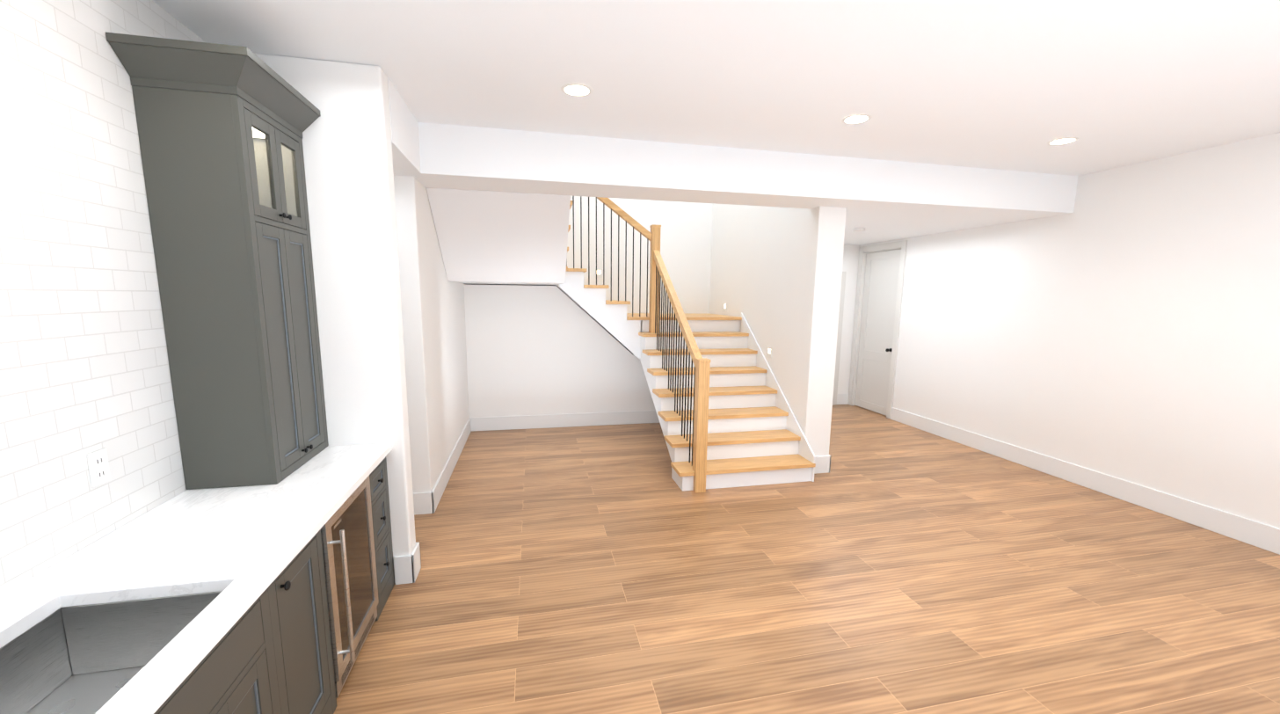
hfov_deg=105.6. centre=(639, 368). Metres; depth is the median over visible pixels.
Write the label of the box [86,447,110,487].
electrical outlet plate
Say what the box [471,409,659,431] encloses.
baseboard
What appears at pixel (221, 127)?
tall cabinet
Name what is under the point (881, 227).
ceiling
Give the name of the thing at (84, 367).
tiled wall
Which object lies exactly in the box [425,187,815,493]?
staircase
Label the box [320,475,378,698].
wine fridge
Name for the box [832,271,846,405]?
door frame
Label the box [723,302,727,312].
sconce
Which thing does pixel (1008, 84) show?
ceiling
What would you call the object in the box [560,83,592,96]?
recessed light
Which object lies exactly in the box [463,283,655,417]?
wall
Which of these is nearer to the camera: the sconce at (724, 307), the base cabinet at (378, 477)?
the base cabinet at (378, 477)
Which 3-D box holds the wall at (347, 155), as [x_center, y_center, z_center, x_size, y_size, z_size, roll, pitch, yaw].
[-1.758,-0.142,2.749,0.750,2.930,0.140,-1,9,-12]
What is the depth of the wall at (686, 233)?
7.05 m
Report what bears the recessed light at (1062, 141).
in the ceiling at (1008, 84)
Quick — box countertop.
[0,443,392,713]
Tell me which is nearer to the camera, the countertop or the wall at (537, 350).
the countertop
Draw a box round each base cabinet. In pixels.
[153,529,336,713]
[369,457,394,621]
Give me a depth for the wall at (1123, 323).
4.26 m
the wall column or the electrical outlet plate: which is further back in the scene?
the wall column
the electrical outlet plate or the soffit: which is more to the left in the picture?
the electrical outlet plate
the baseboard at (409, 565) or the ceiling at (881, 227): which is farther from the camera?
the ceiling at (881, 227)
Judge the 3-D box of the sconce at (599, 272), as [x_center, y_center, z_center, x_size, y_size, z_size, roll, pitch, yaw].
[-0.590,-1.355,6.910,0.110,0.120,0.008,-1,9,-12]
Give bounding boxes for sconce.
[594,269,602,277]
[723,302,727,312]
[766,346,771,357]
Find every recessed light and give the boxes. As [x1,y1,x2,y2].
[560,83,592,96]
[841,114,872,123]
[1047,137,1079,145]
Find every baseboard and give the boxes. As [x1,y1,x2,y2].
[393,541,421,576]
[429,417,471,513]
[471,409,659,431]
[814,454,831,472]
[890,407,1279,554]
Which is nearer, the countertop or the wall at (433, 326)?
the countertop
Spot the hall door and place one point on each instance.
(881, 279)
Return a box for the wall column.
[709,203,846,456]
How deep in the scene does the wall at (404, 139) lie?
3.07 m
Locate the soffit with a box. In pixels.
[418,122,1078,220]
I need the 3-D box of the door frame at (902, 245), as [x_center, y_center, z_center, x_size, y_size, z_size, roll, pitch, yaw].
[3.665,-0.597,7.446,0.170,2.560,1.000,-1,9,-12]
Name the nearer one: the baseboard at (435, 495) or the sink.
the sink
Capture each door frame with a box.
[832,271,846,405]
[847,240,907,419]
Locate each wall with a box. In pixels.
[0,0,205,595]
[254,52,415,582]
[386,76,434,188]
[393,174,469,493]
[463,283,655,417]
[469,196,860,393]
[851,132,1279,528]
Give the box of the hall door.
[854,248,901,415]
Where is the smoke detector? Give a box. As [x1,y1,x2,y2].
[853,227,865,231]
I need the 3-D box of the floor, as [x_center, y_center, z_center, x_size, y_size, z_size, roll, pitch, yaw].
[0.761,1.412,2.665,7.970,0.060,10.400,-1,9,-12]
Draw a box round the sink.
[0,590,222,713]
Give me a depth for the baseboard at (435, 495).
4.55 m
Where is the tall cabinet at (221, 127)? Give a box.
[105,31,328,489]
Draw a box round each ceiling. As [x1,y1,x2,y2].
[152,0,1279,175]
[843,210,1018,245]
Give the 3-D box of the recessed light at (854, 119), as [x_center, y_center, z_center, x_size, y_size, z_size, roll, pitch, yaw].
[1.438,-1.655,3.228,0.186,0.005,0.186,-1,9,-12]
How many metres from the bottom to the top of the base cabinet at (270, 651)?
0.844 m
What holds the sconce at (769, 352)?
attached to the wall column
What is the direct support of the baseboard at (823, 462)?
attached to the wall column
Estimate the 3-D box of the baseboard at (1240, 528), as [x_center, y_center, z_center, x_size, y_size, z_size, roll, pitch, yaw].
[4.640,1.311,2.833,0.016,0.180,8.890,-1,9,-12]
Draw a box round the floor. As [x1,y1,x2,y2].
[333,404,1279,713]

